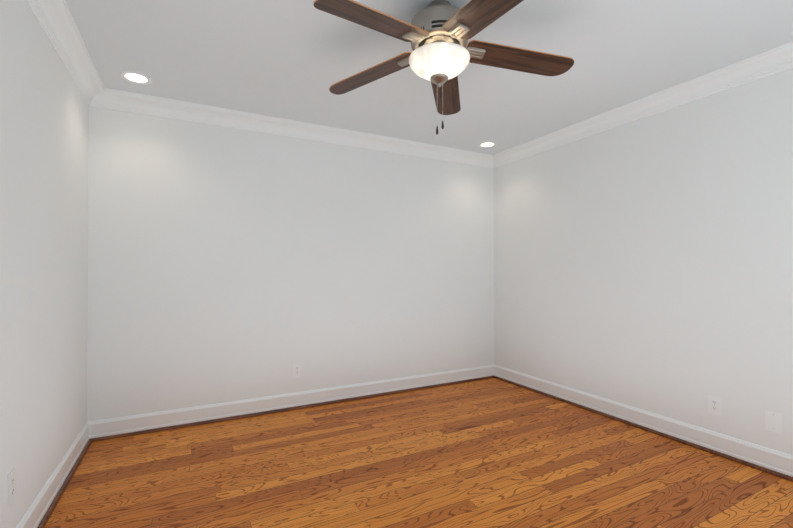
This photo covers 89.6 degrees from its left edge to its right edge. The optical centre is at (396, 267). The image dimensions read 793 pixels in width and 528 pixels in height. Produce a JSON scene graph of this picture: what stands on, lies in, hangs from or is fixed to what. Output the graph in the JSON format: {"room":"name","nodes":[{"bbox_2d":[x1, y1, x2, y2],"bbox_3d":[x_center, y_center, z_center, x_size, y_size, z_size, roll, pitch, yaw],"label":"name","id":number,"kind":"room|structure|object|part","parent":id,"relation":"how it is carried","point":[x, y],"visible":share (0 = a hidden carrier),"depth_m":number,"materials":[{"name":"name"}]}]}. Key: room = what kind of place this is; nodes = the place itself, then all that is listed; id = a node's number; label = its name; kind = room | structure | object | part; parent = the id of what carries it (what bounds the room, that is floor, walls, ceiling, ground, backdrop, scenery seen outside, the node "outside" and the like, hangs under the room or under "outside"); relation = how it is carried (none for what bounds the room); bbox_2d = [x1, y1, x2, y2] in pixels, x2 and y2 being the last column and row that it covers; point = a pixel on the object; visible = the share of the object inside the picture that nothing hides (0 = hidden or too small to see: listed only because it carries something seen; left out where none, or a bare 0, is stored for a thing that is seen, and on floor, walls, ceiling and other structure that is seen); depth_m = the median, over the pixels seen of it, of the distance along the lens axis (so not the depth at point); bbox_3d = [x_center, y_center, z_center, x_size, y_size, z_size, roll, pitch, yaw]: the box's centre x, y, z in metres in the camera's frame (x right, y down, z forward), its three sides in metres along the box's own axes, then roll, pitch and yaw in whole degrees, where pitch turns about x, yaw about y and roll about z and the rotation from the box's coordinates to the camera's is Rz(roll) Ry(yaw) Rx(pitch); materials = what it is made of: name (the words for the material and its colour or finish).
{"room":"empty bedroom","nodes":[
{"label":"empty bedroom","id":0,"kind":"room"},
{"bbox_2d":[0,0,88,527],"bbox_3d":[-1.312,-0.033,1.052,0.120,2.440,3.821,0,-1,-28],"label":"wall","id":1,"kind":"structure","parent":0,"point":[44,132],"depth_m":1.85,"materials":[{"name":"paint"}]},
{"bbox_2d":[7,468,15,505],"bbox_3d":[-1.515,0.861,1.571,0.008,0.120,0.075,0,-1,-28],"label":"electrical outlet","id":2,"kind":"object","parent":1,"relation":"attached to","point":[11,486],"visible":1,"depth_m":1.56,"materials":[{"name":"white plastic"}]},
{"bbox_2d":[16,421,91,527],"bbox_3d":[-1.251,1.119,1.075,0.016,0.136,3.821,0,-1,-28],"label":"baseboard","id":3,"kind":"structure","parent":1,"relation":"attached to","point":[32,518],"depth_m":2.06,"materials":[{"name":"white paint"}]},
{"bbox_2d":[37,438,92,527],"bbox_3d":[-1.236,1.177,1.082,0.017,0.021,3.788,0,-1,-28],"label":"trim","id":4,"kind":"structure","parent":1,"relation":"attached to","point":[48,513],"depth_m":2.14,"materials":[{"name":"brown wood"}]},
{"bbox_2d":[26,0,109,108],"bbox_3d":[-1.212,-1.198,1.113,0.104,0.110,3.821,0,-1,-28],"label":"crown molding","id":5,"kind":"structure","parent":1,"relation":"attached to","point":[55,19],"depth_m":2.15,"materials":[{"name":"white paint"}]},
{"bbox_2d":[87,106,493,421],"bbox_3d":[-0.555,-0.013,3.672,3.890,2.440,0.120,0,-1,-28],"label":"wall","id":6,"kind":"structure","parent":0,"point":[226,264],"depth_m":3.33,"materials":[{"name":"paint"}]},
{"bbox_2d":[92,365,491,437],"bbox_3d":[-0.519,1.139,3.604,3.600,0.136,0.017,0,-1,-28],"label":"baseboard","id":7,"kind":"structure","parent":6,"relation":"attached to","point":[133,423],"depth_m":3.32,"materials":[{"name":"white paint"}]},
{"bbox_2d":[93,375,493,441],"bbox_3d":[-0.510,1.196,3.590,3.570,0.021,0.017,0,-1,-28],"label":"trim","id":8,"kind":"structure","parent":6,"relation":"attached to","point":[488,377],"depth_m":3.31,"materials":[{"name":"brown wood"}]},
{"bbox_2d":[293,363,300,377],"bbox_3d":[-0.857,0.882,3.435,0.075,0.120,0.008,0,-1,-28],"label":"electrical outlet","id":9,"kind":"object","parent":6,"relation":"attached to","point":[296,370],"visible":1,"depth_m":3.43,"materials":[{"name":"white plastic"}]},
{"bbox_2d":[106,88,493,167],"bbox_3d":[-0.498,-1.178,3.584,3.420,0.110,0.104,0,-1,-28],"label":"crown molding","id":10,"kind":"structure","parent":6,"relation":"attached to","point":[120,100],"depth_m":3.34,"materials":[{"name":"white paint"}]},
{"bbox_2d":[44,378,792,527],"bbox_3d":[0.359,1.234,1.916,3.890,0.080,4.061,0,-1,-28],"label":"floor","id":11,"kind":"structure","parent":0,"point":[491,453],"depth_m":2.31,"materials":[{"name":"brown wood"}]},
{"bbox_2d":[65,0,792,154],"bbox_3d":[0.359,-1.286,1.936,3.890,0.080,4.061,0,-1,-28],"label":"ceiling","id":12,"kind":"structure","parent":0,"point":[295,60],"depth_m":2.35,"materials":[{"name":"paint"}]},
{"bbox_2d":[120,71,151,84],"bbox_3d":[-1.696,-1.238,2.601,0.178,0.007,0.178,0,-1,-28],"label":"recessed light","id":13,"kind":"object","parent":12,"relation":"in","point":[136,77],"visible":1,"depth_m":2.59,"materials":[{"name":"white glass"}]},
{"bbox_2d":[313,0,573,134],"bbox_3d":[0.207,-0.941,1.863,1.257,0.612,1.232,0,-1,-28],"label":"ceiling fan","id":14,"kind":"object","parent":12,"relation":"hanging from","point":[437,34],"visible":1,"depth_m":1.84,"materials":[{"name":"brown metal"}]},
{"bbox_3d":[-0.136,-1.017,2.102,0.530,0.082,0.144,0,-1,30],"label":"blade","id":15,"kind":"part","parent":14,"relation":"part of","materials":[{"name":"brown wood"}]},
{"bbox_3d":[-0.087,-1.021,1.643,0.530,0.082,0.144,0,-1,-42],"label":"blade","id":16,"kind":"part","parent":14,"relation":"part of","materials":[{"name":"brown wood"}]},
{"bbox_3d":[0.227,-0.863,1.960,0.013,0.365,0.012,0,-1,-28],"label":"chain","id":17,"kind":"part","parent":14,"relation":"part of","materials":[{"name":"silver metal"}]},
{"bbox_3d":[0.284,-1.016,2.290,0.144,0.082,0.530,0,0,12],"label":"blade","id":18,"kind":"part","parent":14,"relation":"part of","materials":[{"name":"brown wood"}]},
{"bbox_3d":[0.364,-1.021,1.548,0.144,0.082,0.530,0,0,-24],"label":"blade","id":19,"kind":"part","parent":14,"relation":"part of","materials":[{"name":"brown wood"}]},
{"bbox_3d":[0.594,-1.018,1.948,0.530,0.082,0.144,0,0,-6],"label":"blade","id":20,"kind":"part","parent":14,"relation":"part of","materials":[{"name":"brown wood"}]},
{"bbox_2d":[478,141,496,147],"bbox_3d":[0.904,-1.227,3.972,0.178,0.007,0.178,0,-1,-28],"label":"recessed light","id":21,"kind":"object","parent":12,"relation":"in","point":[487,144],"visible":1,"depth_m":3.97,"materials":[{"name":"white glass"}]},
{"bbox_2d":[494,68,792,454],"bbox_3d":[2.029,-0.019,2.800,0.120,2.440,3.821,0,-1,-28],"label":"wall","id":22,"kind":"structure","parent":0,"point":[646,264],"depth_m":2.86,"materials":[{"name":"paint"}]},
{"bbox_2d":[492,365,792,476],"bbox_3d":[1.969,1.132,2.759,0.016,0.136,3.821,0,-1,-28],"label":"baseboard","id":23,"kind":"structure","parent":22,"relation":"attached to","point":[759,455],"depth_m":2.84,"materials":[{"name":"white paint"}]},
{"bbox_2d":[494,376,792,481],"bbox_3d":[1.954,1.190,2.751,0.017,0.021,3.788,0,-1,-28],"label":"trim","id":24,"kind":"structure","parent":22,"relation":"attached to","point":[769,471],"depth_m":2.82,"materials":[{"name":"brown wood"}]},
{"bbox_2d":[494,41,792,167],"bbox_3d":[1.930,-1.185,2.757,0.104,0.110,3.821,0,-1,-28],"label":"crown molding","id":25,"kind":"structure","parent":22,"relation":"attached to","point":[778,59],"depth_m":2.81,"materials":[{"name":"white paint"}]},
{"bbox_2d":[708,395,721,415],"bbox_3d":[2.064,0.890,2.588,0.008,0.120,0.075,0,-1,-28],"label":"electrical outlet","id":26,"kind":"object","parent":22,"relation":"attached to","point":[714,405],"visible":1,"depth_m":2.58,"materials":[{"name":"white plastic"}]},
{"bbox_2d":[765,410,781,433],"bbox_3d":[2.200,0.897,2.328,0.007,0.120,0.075,0,-1,-28],"label":"wall plate","id":27,"kind":"object","parent":22,"relation":"attached to","point":[773,421],"visible":1,"depth_m":2.33,"materials":[{"name":"white plastic"}]}
]}

